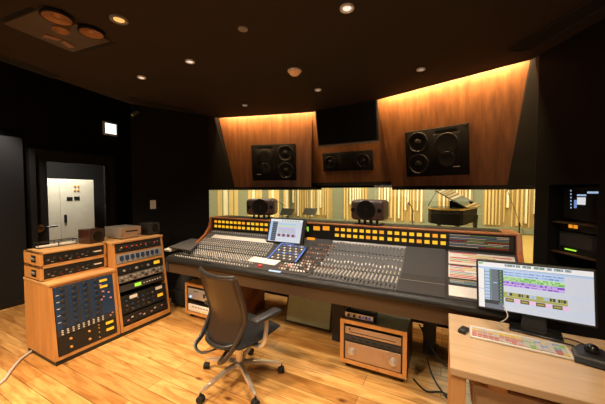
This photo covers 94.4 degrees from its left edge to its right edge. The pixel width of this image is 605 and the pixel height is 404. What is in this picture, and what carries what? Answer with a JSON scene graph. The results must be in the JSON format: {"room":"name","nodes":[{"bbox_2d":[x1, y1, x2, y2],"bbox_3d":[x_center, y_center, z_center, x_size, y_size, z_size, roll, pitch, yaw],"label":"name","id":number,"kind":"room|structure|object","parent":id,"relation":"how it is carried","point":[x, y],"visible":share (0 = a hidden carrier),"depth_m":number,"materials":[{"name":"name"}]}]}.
{"room":"studio","nodes":[
{"label":"studio","id":0,"kind":"room"},
{"bbox_2d":[0,61,25,303],"bbox_3d":[-4.913,-0.174,1.870,0.180,3.300,4.500,1,3,27],"label":"wall","id":1,"kind":"structure","parent":0,"point":[12,200],"depth_m":3.73,"materials":[{"name":"black paint"}]},
{"bbox_2d":[0,298,24,309],"bbox_3d":[-4.803,1.438,1.934,0.015,0.075,4.400,1,3,27],"label":"baseboard","id":2,"kind":"structure","parent":1,"relation":"attached to","point":[20,301],"depth_m":3.74,"materials":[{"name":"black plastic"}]},
{"bbox_2d":[17,67,132,248],"bbox_3d":[-3.514,-0.284,4.691,0.120,3.300,1.800,1,3,27],"label":"wall","id":3,"kind":"structure","parent":0,"point":[55,114],"depth_m":4.36,"materials":[{"name":"black paint"}]},
{"bbox_2d":[28,148,116,248],"bbox_3d":[-3.577,0.300,4.465,0.134,2.150,1.140,1,3,27],"label":"door frame","id":4,"kind":"structure","parent":3,"relation":"in","point":[38,158],"depth_m":4.12,"materials":[{"name":"black wood"}]},
{"bbox_2d":[102,121,117,136],"bbox_3d":[-3.323,-1.262,4.842,0.051,0.230,0.230,1,3,27],"label":"exit sign","id":5,"kind":"object","parent":3,"relation":"attached to","point":[109,128],"visible":1,"depth_m":4.82,"materials":[{"name":"white paint"}]},
{"bbox_2d":[47,162,104,236],"bbox_3d":[-4.508,-0.159,5.313,2.150,3.000,3.800,1,3,27],"label":"wall","id":6,"kind":"structure","parent":0,"point":[55,170],"depth_m":6.55,"materials":[{"name":"grey paint"}]},
{"bbox_2d":[130,104,208,297],"bbox_3d":[-2.328,-0.301,5.123,1.266,3.300,2.450,-1,3,-29],"label":"wall","id":7,"kind":"structure","parent":0,"point":[170,156],"depth_m":4.02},
{"bbox_2d":[150,200,155,208],"bbox_3d":[-2.075,0.035,3.889,0.072,0.120,0.013,-2,3,-34],"label":"light switch","id":8,"kind":"object","parent":7,"relation":"attached to","point":[152,202],"visible":1,"depth_m":3.88,"materials":[{"name":"white paint"}]},
{"bbox_2d":[208,116,234,189],"bbox_3d":[-1.351,-0.914,4.543,0.184,1.430,0.511,2,3,39],"label":"wall","id":9,"kind":"structure","parent":0,"point":[220,175],"depth_m":4.43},
{"bbox_2d":[209,190,288,218],"bbox_3d":[-1.873,-0.960,10.424,0.098,4.200,8.444,1,2,15],"label":"wall","id":10,"kind":"structure","parent":0,"point":[242,194],"depth_m":9.47,"materials":[{"name":"beige wood"}]},
{"bbox_2d":[217,190,288,217],"bbox_3d":[-1.781,-1.011,10.454,0.103,3.700,8.208,1,2,15],"label":"trim","id":11,"kind":"structure","parent":10,"relation":"attached to","point":[256,194],"depth_m":9.08,"materials":[{"name":"beige wood"}]},
{"bbox_2d":[219,112,311,186],"bbox_3d":[-0.616,-0.910,4.497,1.601,1.371,0.162,1,2,13],"label":"wall","id":12,"kind":"structure","parent":0,"point":[239,133],"depth_m":4.46,"materials":[{"name":"brown wood"}]},
{"bbox_2d":[251,143,296,180],"bbox_3d":[-0.446,-0.628,4.467,0.746,0.568,0.091,1,2,13],"label":"speaker","id":13,"kind":"object","parent":12,"relation":"attached to","point":[269,161],"visible":1,"depth_m":4.42},
{"bbox_2d":[235,187,321,189],"bbox_3d":[-0.431,-0.225,4.685,1.360,0.045,0.625,1,3,27],"label":"trim","id":14,"kind":"structure","parent":12,"relation":"attached to","point":[236,188],"depth_m":4.54,"materials":[{"name":"black"}]},
{"bbox_2d":[0,234,533,403],"bbox_3d":[1.193,1.394,5.284,12.600,0.100,16.000,1,3,27],"label":"floor","id":15,"kind":"structure","parent":0,"point":[158,362],"depth_m":2.39,"materials":[{"name":"brown wood"}]},
{"bbox_2d":[0,350,31,384],"bbox_3d":[-2.538,1.441,2.502,0.078,0.022,0.701,-1,2,-26],"label":"cable","id":16,"kind":"object","parent":15,"relation":"on","point":[29,352],"visible":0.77,"depth_m":2.43,"materials":[{"name":"white rubber"}]},
{"bbox_2d":[47,179,94,243],"bbox_3d":[-4.785,0.446,5.470,0.435,1.779,1.120,1,3,27],"label":"tall cabinet","id":17,"kind":"object","parent":15,"relation":"on","point":[70,201],"visible":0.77,"depth_m":5.47,"materials":[{"name":"white metal"}]},
{"bbox_2d":[23,267,120,365],"bbox_3d":[-2.309,1.083,2.836,0.576,0.732,0.566,1,3,27],"label":"base cabinet","id":18,"kind":"object","parent":15,"relation":"on","point":[41,337],"depth_m":2.61,"materials":[{"name":"brown wood"}]},
{"bbox_2d":[24,255,106,281],"bbox_3d":[-2.394,0.650,2.849,0.346,0.132,0.576,1,3,27],"label":"rack unit","id":19,"kind":"object","parent":18,"relation":"on","point":[42,274],"visible":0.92,"depth_m":2.69,"materials":[{"name":"brown wood"}]},
{"bbox_2d":[24,242,105,267],"bbox_3d":[-2.394,0.517,2.844,0.346,0.132,0.576,1,3,27],"label":"rack unit","id":20,"kind":"object","parent":19,"relation":"on","point":[44,257],"visible":0.94,"depth_m":2.70,"materials":[{"name":"brown wood"}]},
{"bbox_2d":[33,238,77,248],"bbox_3d":[-2.519,0.420,2.866,0.097,0.059,0.326,1,3,27],"label":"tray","id":21,"kind":"object","parent":20,"relation":"on","point":[54,241],"visible":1,"depth_m":2.84,"materials":[{"name":"silver plastic"}]},
{"bbox_2d":[78,228,103,243],"bbox_3d":[-2.294,0.367,3.048,0.171,0.152,0.165,1,2,13],"label":"speaker","id":22,"kind":"object","parent":20,"relation":"on","point":[88,235],"visible":0.99,"depth_m":2.98},
{"bbox_2d":[52,274,114,330],"bbox_3d":[-2.206,0.965,2.780,0.307,0.403,0.496,1,3,27],"label":"audio module panel","id":23,"kind":"object","parent":18,"relation":"in","point":[78,302],"visible":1,"depth_m":2.69,"materials":[{"name":"blue plastic"}]},
{"bbox_2d":[57,316,116,356],"bbox_3d":[-2.174,1.303,2.777,0.278,0.188,0.496,1,3,27],"label":"control panel","id":24,"kind":"object","parent":18,"relation":"in","point":[68,343],"visible":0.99,"depth_m":2.69,"materials":[{"name":"black plastic"}]},
{"bbox_2d":[102,234,170,336],"bbox_3d":[-2.055,0.931,3.364,0.606,1.019,0.608,1,3,27],"label":"base cabinet","id":25,"kind":"object","parent":15,"relation":"on","point":[131,327],"visible":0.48,"depth_m":3.18,"materials":[{"name":"brown wood"}]},
{"bbox_2d":[105,224,140,238],"bbox_3d":[-2.146,0.355,3.356,0.311,0.132,0.250,1,3,27],"label":"box","id":26,"kind":"object","parent":25,"relation":"on","point":[118,231],"visible":0.99,"depth_m":3.27,"materials":[{"name":"beige metal"}]},
{"bbox_2d":[115,238,160,253],"bbox_3d":[-2.006,0.519,3.323,0.276,0.127,0.536,1,3,27],"label":"rack unit","id":27,"kind":"object","parent":25,"relation":"in","point":[136,245],"visible":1,"depth_m":3.25,"materials":[{"name":"black metal"}]},
{"bbox_2d":[116,247,161,263],"bbox_3d":[-1.994,0.631,3.321,0.272,0.129,0.536,1,3,27],"label":"rack unit","id":28,"kind":"object","parent":25,"relation":"in","point":[132,256],"visible":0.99,"depth_m":3.23,"materials":[{"name":"metal"}]},
{"bbox_2d":[117,258,162,275],"bbox_3d":[-1.976,0.762,3.317,0.275,0.123,0.536,1,3,27],"label":"rack unit","id":29,"kind":"object","parent":25,"relation":"in","point":[127,269],"visible":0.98,"depth_m":3.23,"materials":[{"name":"black metal"}]},
{"bbox_2d":[118,265,163,283],"bbox_3d":[-1.963,0.850,3.314,0.276,0.111,0.536,1,3,27],"label":"rack unit","id":30,"kind":"object","parent":25,"relation":"in","point":[143,273],"visible":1,"depth_m":3.23,"materials":[{"name":"silver metal"}]},
{"bbox_2d":[119,274,164,292],"bbox_3d":[-1.955,0.950,3.313,0.264,0.099,0.536,1,3,27],"label":"rack unit","id":31,"kind":"object","parent":25,"relation":"in","point":[129,285],"visible":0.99,"depth_m":3.25,"materials":[{"name":"black metal"}]},
{"bbox_2d":[120,283,166,314],"bbox_3d":[-1.928,1.125,3.307,0.291,0.221,0.536,1,3,27],"label":"rack unit","id":32,"kind":"object","parent":25,"relation":"in","point":[139,297],"visible":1,"depth_m":3.24,"materials":[{"name":"black plastic"}]},
{"bbox_2d":[122,299,167,324],"bbox_3d":[-1.913,1.285,3.306,0.265,0.127,0.536,1,3,27],"label":"rack unit","id":33,"kind":"object","parent":25,"relation":"in","point":[142,312],"visible":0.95,"depth_m":3.22,"materials":[{"name":"black metal"}]},
{"bbox_2d":[139,222,159,234],"bbox_3d":[-1.955,0.337,3.583,0.171,0.152,0.165,1,2,15],"label":"speaker","id":34,"kind":"object","parent":25,"relation":"on","point":[147,228],"visible":0.99,"depth_m":3.51},
{"bbox_2d":[171,274,191,306],"bbox_3d":[-1.579,1.137,3.814,0.357,0.528,0.309,1,3,27],"label":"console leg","id":35,"kind":"object","parent":15,"relation":"on","point":[178,293],"visible":0.36,"depth_m":3.71,"materials":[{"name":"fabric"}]},
{"bbox_2d":[185,278,206,317],"bbox_3d":[-1.089,1.196,3.494,0.560,0.435,0.432,1,3,27],"label":"cart","id":36,"kind":"object","parent":15,"relation":"on","point":[197,283],"visible":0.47,"depth_m":3.41,"materials":[{"name":"brown wood"}]},
{"bbox_2d":[188,287,206,300],"bbox_3d":[-1.117,1.103,3.436,0.470,0.125,0.315,1,3,27],"label":"rack","id":37,"kind":"object","parent":36,"relation":"in","point":[195,293],"visible":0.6,"depth_m":3.34,"materials":[{"name":"grey metal"}]},
{"bbox_2d":[188,300,208,314],"bbox_3d":[-1.116,1.273,3.444,0.470,0.085,0.311,1,3,27],"label":"rack","id":38,"kind":"object","parent":36,"relation":"in","point":[198,306],"visible":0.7,"depth_m":3.36,"materials":[{"name":"white metal"}]},
{"bbox_2d":[193,266,284,403],"bbox_3d":[-0.539,0.981,2.279,0.722,0.958,0.699,2,3,37],"label":"office chair","id":39,"kind":"object","parent":15,"relation":"on","point":[228,326],"visible":1,"depth_m":2.08,"materials":[{"name":"fabric"}]},
{"bbox_2d":[280,208,293,214],"bbox_3d":[-0.474,0.701,8.866,0.530,0.996,0.483,0,2,1],"label":"music stand","id":40,"kind":"object","parent":15,"relation":"on","point":[285,211],"visible":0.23,"depth_m":8.79,"materials":[{"name":"black metal"}]},
{"bbox_2d":[285,295,331,331],"bbox_3d":[0.082,1.158,3.260,0.584,0.534,0.153,1,3,27],"label":"acoustic panel","id":41,"kind":"object","parent":15,"relation":"on","point":[311,313],"visible":0.54,"depth_m":3.22,"materials":[{"name":"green fabric"}]},
{"bbox_2d":[302,208,316,218],"bbox_3d":[0.242,0.697,8.951,0.530,0.996,0.483,0,2,1],"label":"music stand","id":42,"kind":"object","parent":15,"relation":"on","point":[307,211],"visible":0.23,"depth_m":8.87,"materials":[{"name":"black metal"}]},
{"bbox_2d":[165,215,547,355],"bbox_3d":[0.173,0.839,2.908,3.430,1.196,1.060,1,3,27],"label":"mixing console","id":43,"kind":"object","parent":15,"relation":"on","point":[425,273],"visible":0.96,"depth_m":2.58,"materials":[{"name":"metal"}]},
{"bbox_2d":[164,247,182,251],"bbox_3d":[-1.520,0.580,3.399,0.332,0.042,0.112,1,3,27],"label":"card reader","id":44,"kind":"object","parent":43,"relation":"on","point":[168,248],"visible":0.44,"depth_m":3.40,"materials":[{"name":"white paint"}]},
{"bbox_2d":[169,238,198,251],"bbox_3d":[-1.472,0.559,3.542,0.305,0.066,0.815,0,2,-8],"label":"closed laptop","id":45,"kind":"object","parent":43,"relation":"on","point":[188,245],"visible":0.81,"depth_m":3.42,"materials":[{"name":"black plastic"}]},
{"bbox_2d":[247,199,277,218],"bbox_3d":[-0.524,0.083,3.653,0.370,0.254,0.250,0,2,7],"label":"speaker","id":46,"kind":"object","parent":43,"relation":"on","point":[258,207],"visible":1,"depth_m":3.54},
{"bbox_2d":[247,256,279,264],"bbox_3d":[-0.400,0.607,2.898,0.350,0.026,0.119,1,3,30],"label":"paper sheets","id":47,"kind":"object","parent":43,"relation":"on","point":[258,259],"visible":1,"depth_m":2.88,"materials":[{"name":"white paper"}]},
{"bbox_2d":[266,217,306,244],"bbox_3d":[-0.184,0.331,3.196,0.484,0.290,0.128,1,3,27],"label":"monitor","id":48,"kind":"object","parent":43,"relation":"on","point":[281,230],"visible":0.99,"depth_m":3.17,"materials":[{"name":"black plastic"}]},
{"bbox_2d":[221,215,501,231],"bbox_3d":[0.345,0.229,3.245,3.210,0.004,0.220,1,3,27],"label":"shelf","id":49,"kind":"object","parent":43,"relation":"attached to","point":[231,216],"depth_m":2.88,"materials":[{"name":"black plastic"}]},
{"bbox_2d":[351,199,388,224],"bbox_3d":[0.725,0.105,3.019,0.355,0.260,0.250,2,3,35],"label":"speaker","id":50,"kind":"object","parent":43,"relation":"on","point":[361,209],"visible":1,"depth_m":2.92},
{"bbox_2d":[419,324,447,366],"bbox_3d":[1.177,1.195,2.211,0.067,0.230,0.601,-2,3,-36],"label":"power cable","id":51,"kind":"object","parent":43,"relation":"hanging from","point":[419,324],"visible":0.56,"depth_m":2.33,"materials":[{"name":"black rubber"}]},
{"bbox_2d":[340,312,412,381],"bbox_3d":[0.672,1.232,2.517,0.550,0.440,0.432,1,3,27],"label":"cart","id":52,"kind":"object","parent":15,"relation":"on","point":[393,324],"visible":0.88,"depth_m":2.35,"materials":[{"name":"brown wood"}]},
{"bbox_2d":[345,307,377,321],"bbox_3d":[0.520,0.987,2.480,0.250,0.052,0.178,1,3,27],"label":"audio interface","id":53,"kind":"object","parent":52,"relation":"on","point":[362,314],"visible":0.95,"depth_m":2.43,"materials":[{"name":"black plastic"}]},
{"bbox_2d":[345,340,400,372],"bbox_3d":[0.639,1.280,2.454,0.460,0.150,0.339,1,3,27],"label":"amplifier","id":54,"kind":"object","parent":52,"relation":"on","point":[375,356],"visible":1,"depth_m":2.32,"materials":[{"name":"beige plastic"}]},
{"bbox_2d":[345,334,400,352],"bbox_3d":[0.645,1.169,2.462,0.460,0.046,0.311,1,3,27],"label":"rack unit","id":55,"kind":"object","parent":52,"relation":"in","point":[375,343],"visible":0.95,"depth_m":2.32,"materials":[{"name":"black metal"}]},
{"bbox_2d":[345,324,400,345],"bbox_3d":[0.643,1.104,2.456,0.460,0.064,0.318,1,3,27],"label":"amplifier","id":56,"kind":"object","parent":52,"relation":"in","point":[386,337],"visible":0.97,"depth_m":2.32,"materials":[{"name":"beige metal"}]},
{"bbox_2d":[413,378,446,394],"bbox_3d":[1.171,1.459,2.039,0.730,0.013,0.104,2,3,36],"label":"power cable","id":57,"kind":"object","parent":15,"relation":"on","point":[417,383],"visible":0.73,"depth_m":2.15,"materials":[{"name":"black rubber"}]},
{"bbox_2d":[422,327,446,398],"bbox_3d":[1.121,1.316,2.107,0.136,0.307,0.943,0,2,-10],"label":"power cable","id":58,"kind":"object","parent":15,"relation":"on","point":[444,394],"visible":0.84,"depth_m":2.29,"materials":[{"name":"black rubber"}]},
{"bbox_2d":[428,190,481,227],"bbox_3d":[4.809,0.332,8.971,2.180,1.732,1.293,-2,3,-44],"label":"grand piano","id":59,"kind":"object","parent":15,"relation":"on","point":[461,211],"visible":0.76,"depth_m":8.35,"materials":[{"name":"black wood"}]},
{"bbox_2d":[507,190,523,233],"bbox_3d":[4.056,0.485,5.283,0.539,1.711,0.622,-1,3,-33],"label":"microphone stand","id":60,"kind":"object","parent":15,"relation":"on","point":[507,190],"visible":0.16,"depth_m":5.34,"materials":[{"name":"black metal"}]},
{"bbox_2d":[447,313,604,403],"bbox_3d":[1.541,1.137,1.252,1.583,0.730,0.655,1,3,27],"label":"desk","id":61,"kind":"object","parent":15,"relation":"on","point":[496,373],"visible":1,"depth_m":1.30,"materials":[{"name":"brown wood"}]},
{"bbox_2d":[458,326,468,334],"bbox_3d":[0.943,0.744,1.634,0.087,0.024,0.040,-2,3,-41],"label":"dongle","id":62,"kind":"object","parent":61,"relation":"on","point":[463,329],"visible":1,"depth_m":1.61,"materials":[{"name":"black plastic"}]},
{"bbox_2d":[468,379,560,403],"bbox_3d":[1.538,0.995,1.241,1.383,0.015,0.465,1,3,27],"label":"shelf","id":63,"kind":"object","parent":61,"relation":"attached to","point":[470,381],"depth_m":1.43,"materials":[{"name":"brown wood"}]},
{"bbox_2d":[470,325,573,360],"bbox_3d":[1.161,0.753,1.521,0.434,0.016,0.150,1,3,30],"label":"keyboard","id":64,"kind":"object","parent":61,"relation":"on","point":[554,349],"visible":1,"depth_m":1.50,"materials":[{"name":"multicoloured plastic"}]},
{"bbox_2d":[476,259,597,341],"bbox_3d":[1.337,0.555,1.639,0.559,0.401,0.150,2,3,37],"label":"computer monitor","id":65,"kind":"object","parent":61,"relation":"on","point":[538,293],"visible":1,"depth_m":1.62,"materials":[{"name":"black plastic"}]},
{"bbox_2d":[498,305,507,330],"bbox_3d":[1.192,0.683,1.663,0.110,0.113,0.045,-2,3,-44],"label":"cable","id":66,"kind":"object","parent":65,"relation":"hanging from","point":[503,305],"visible":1,"depth_m":1.66,"materials":[{"name":"white plastic"}]},
{"bbox_2d":[550,339,574,346],"bbox_3d":[1.522,0.757,1.401,0.424,0.013,0.063,1,3,32],"label":"cable","id":67,"kind":"object","parent":61,"relation":"on","point":[550,339],"visible":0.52,"depth_m":1.50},
{"bbox_2d":[560,336,584,344],"bbox_3d":[1.580,0.752,1.443,0.424,0.021,0.098,1,3,27],"label":"cable","id":68,"kind":"object","parent":61,"relation":"on","point":[560,336],"visible":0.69,"depth_m":1.51,"materials":[{"name":"black rubber"}]},
{"bbox_2d":[571,343,604,370],"bbox_3d":[1.411,0.734,1.362,0.146,0.066,0.181,2,3,41],"label":"trackball","id":69,"kind":"object","parent":61,"relation":"on","point":[583,354],"visible":1,"depth_m":1.36,"materials":[{"name":"black plastic"}]},
{"bbox_2d":[0,0,604,117],"bbox_3d":[-0.410,-1.200,0.803,6.300,0.035,6.345,1,3,27],"label":"ceiling","id":70,"kind":"structure","parent":0,"point":[374,51],"depth_m":2.26,"materials":[{"name":"paint"}]},
{"bbox_2d":[0,55,60,78],"bbox_3d":[-2.584,-1.241,2.457,0.128,0.012,0.778,1,2,15],"label":"air slot","id":71,"kind":"object","parent":70,"relation":"attached to","point":[2,58],"visible":1,"depth_m":2.59,"materials":[{"name":"black"}]},
{"bbox_2d":[2,6,114,51],"bbox_3d":[-1.709,-1.231,2.015,0.545,0.058,0.490,1,2,21],"label":"ceiling speaker","id":72,"kind":"object","parent":70,"relation":"attached to","point":[53,26],"visible":0.99,"depth_m":1.96,"materials":[{"name":"black"}]},
{"bbox_2d":[109,14,128,24],"bbox_3d":[-1.228,-1.218,1.874,0.110,0.012,0.110,1,3,27],"label":"recessed light","id":73,"kind":"object","parent":70,"relation":"in","point":[118,19],"visible":1,"depth_m":1.86,"materials":[{"name":"glass"}]},
{"bbox_2d":[131,103,139,116],"bbox_3d":[-2.228,-1.216,3.726,0.110,0.163,0.077,-1,3,-29],"label":"spot lamp","id":74,"kind":"object","parent":70,"relation":"attached to","point":[135,112],"visible":1,"depth_m":3.70,"materials":[{"name":"black plastic"}]},
{"bbox_2d":[137,75,145,79],"bbox_3d":[-1.625,-1.256,2.827,0.080,0.012,0.080,1,3,27],"label":"recessed light","id":75,"kind":"object","parent":70,"relation":"in","point":[138,76],"visible":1,"depth_m":2.82,"materials":[{"name":"white glass"}]},
{"bbox_2d":[126,97,198,113],"bbox_3d":[-1.842,-1.293,3.776,0.905,0.012,0.131,-2,3,-45],"label":"air slot","id":76,"kind":"object","parent":70,"relation":"attached to","point":[130,98],"visible":1,"depth_m":3.73,"materials":[{"name":"black"}]},
{"bbox_2d":[185,59,194,63],"bbox_3d":[-0.996,-1.242,2.479,0.080,0.012,0.080,1,3,27],"label":"recessed light","id":77,"kind":"object","parent":70,"relation":"in","point":[189,61],"visible":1,"depth_m":2.47,"materials":[{"name":"white glass"}]},
{"bbox_2d":[238,26,247,31],"bbox_3d":[-0.421,-1.225,1.983,0.070,0.016,0.070,1,3,27],"label":"sprinkler","id":78,"kind":"object","parent":70,"relation":"attached to","point":[240,28],"visible":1,"depth_m":1.98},
{"bbox_2d":[288,67,300,76],"bbox_3d":[-0.076,-1.234,2.675,0.132,0.045,0.132,1,3,27],"label":"smoke detector","id":79,"kind":"object","parent":70,"relation":"attached to","point":[293,71],"visible":1,"depth_m":2.64,"materials":[{"name":"brown"}]},
{"bbox_2d":[340,3,353,13],"bbox_3d":[0.279,-1.214,1.756,0.090,0.012,0.090,1,3,27],"label":"recessed light","id":80,"kind":"object","parent":70,"relation":"in","point":[345,8],"visible":1,"depth_m":1.75,"materials":[{"name":"white glass"}]},
{"bbox_2d":[315,100,379,146],"bbox_3d":[0.597,-1.099,3.847,0.910,0.633,0.165,1,3,32],"label":"television","id":81,"kind":"object","parent":70,"relation":"hanging from","point":[358,123],"visible":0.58,"depth_m":3.80,"materials":[{"name":"black plastic"}]},
{"bbox_2d":[416,67,425,71],"bbox_3d":[1.118,-1.249,2.642,0.080,0.012,0.080,1,3,27],"label":"recessed light","id":82,"kind":"object","parent":70,"relation":"in","point":[420,69],"visible":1,"depth_m":2.63,"materials":[{"name":"white paint"}]},
{"bbox_2d":[507,0,604,51],"bbox_3d":[1.788,-1.222,1.972,0.178,0.012,0.657,0,2,-5],"label":"air slot","id":83,"kind":"object","parent":70,"relation":"attached to","point":[590,7],"visible":1,"depth_m":1.94,"materials":[{"name":"black"}]},
{"bbox_2d":[311,109,390,182],"bbox_3d":[0.620,-0.924,4.052,1.297,1.303,0.262,2,3,34],"label":"wall","id":84,"kind":"structure","parent":0,"point":[380,173],"depth_m":4.08,"materials":[{"name":"brown wood"}]},
{"bbox_2d":[322,150,373,170],"bbox_3d":[0.659,-0.592,4.078,0.801,0.277,0.077,1,3,34],"label":"speaker","id":85,"kind":"object","parent":84,"relation":"attached to","point":[350,160],"visible":1,"depth_m":4.03},
{"bbox_2d":[311,181,391,185],"bbox_3d":[0.720,-0.274,4.248,1.388,0.045,0.359,1,3,27],"label":"trim","id":86,"kind":"structure","parent":84,"relation":"attached to","point":[388,182],"depth_m":4.13,"materials":[{"name":"black"}]},
{"bbox_2d":[311,185,391,187],"bbox_3d":[0.485,-1.076,4.453,6.000,1.700,0.150,1,3,27],"label":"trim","id":87,"kind":"structure","parent":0,"point":[344,186],"depth_m":4.22,"materials":[{"name":"black wood"}]},
{"bbox_2d":[265,291,448,328],"bbox_3d":[0.226,1.094,4.249,5.800,0.580,0.700,1,3,27],"label":"wall","id":88,"kind":"structure","parent":0,"point":[269,292],"depth_m":3.31,"materials":[{"name":"brown wood"}]},
{"bbox_2d":[378,60,529,185],"bbox_3d":[1.591,-0.855,3.195,0.228,1.376,1.632,-2,3,-44],"label":"wall","id":89,"kind":"structure","parent":0,"point":[490,101],"depth_m":2.98,"materials":[{"name":"brown wood"}]},
{"bbox_2d":[405,123,469,176],"bbox_3d":[1.550,-0.583,3.272,0.696,0.550,0.320,1,3,27],"label":"speaker","id":90,"kind":"object","parent":89,"relation":"attached to","point":[440,151],"visible":1,"depth_m":3.22},
{"bbox_2d":[392,185,506,189],"bbox_3d":[1.730,-0.176,3.477,1.293,0.045,0.825,1,3,27],"label":"trim","id":91,"kind":"structure","parent":89,"relation":"attached to","point":[460,187],"depth_m":3.19,"materials":[{"name":"black"}]},
{"bbox_2d":[507,55,539,189],"bbox_3d":[2.070,-0.833,2.604,0.061,1.439,0.462,0,2,9],"label":"wall","id":92,"kind":"structure","parent":0,"point":[523,165],"depth_m":2.53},
{"bbox_2d":[533,18,604,339],"bbox_3d":[2.243,-0.016,1.691,0.460,3.000,1.450,0,2,-1],"label":"wall","id":93,"kind":"structure","parent":0,"point":[570,150],"depth_m":2.10,"materials":[{"name":"black"}]},
{"bbox_2d":[551,250,595,261],"bbox_3d":[2.221,0.404,2.110,0.370,0.010,0.372,0,2,-1],"label":"shelf","id":94,"kind":"object","parent":93,"relation":"attached to","point":[557,251],"visible":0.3,"depth_m":2.10,"materials":[{"name":"brown wood"}]},
{"bbox_2d":[558,231,596,258],"bbox_3d":[2.208,0.319,2.104,0.276,0.160,0.345,0,2,-1],"label":"rack unit","id":95,"kind":"object","parent":94,"relation":"on","point":[583,244],"visible":0.77,"depth_m":2.11,"materials":[{"name":"black plastic"}]},
{"bbox_2d":[552,221,596,226],"bbox_3d":[2.221,0.165,2.101,0.370,0.010,0.372,0,2,-1],"label":"shelf","id":96,"kind":"object","parent":93,"relation":"attached to","point":[564,222],"visible":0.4,"depth_m":2.10,"materials":[{"name":"black wood"}]},
{"bbox_2d":[558,223,596,234],"bbox_3d":[2.188,0.200,2.099,0.236,0.054,0.345,0,2,-1],"label":"rack unit","id":97,"kind":"object","parent":96,"relation":"on","point":[569,227],"visible":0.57,"depth_m":2.11,"materials":[{"name":"black plastic"}]},
{"bbox_2d":[562,187,598,223],"bbox_3d":[2.155,0.024,2.092,0.104,0.273,0.355,0,2,-1],"label":"display","id":98,"kind":"object","parent":96,"relation":"on","point":[580,204],"visible":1,"depth_m":2.11,"materials":[{"name":"black plastic"}]},
{"bbox_2d":[558,184,598,269],"bbox_3d":[2.266,0.268,2.106,0.320,0.840,0.420,0,2,-1],"label":"trim","id":99,"kind":"structure","parent":93,"relation":"attached to","point":[563,260],"depth_m":2.30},
{"bbox_3d":[2.709,-0.872,8.185,12.600,4.200,8.400,1,3,27],"label":"wall","id":100,"kind":"structure","parent":0,"visible":0},
{"bbox_2d":[289,188,534,234],"bbox_3d":[4.384,-1.010,11.706,11.400,4.200,0.300,1,3,27],"label":"wall panel","id":101,"kind":"object","parent":100,"relation":"attached to","point":[497,211],"depth_m":11.62,"materials":[{"name":"beige wood"}]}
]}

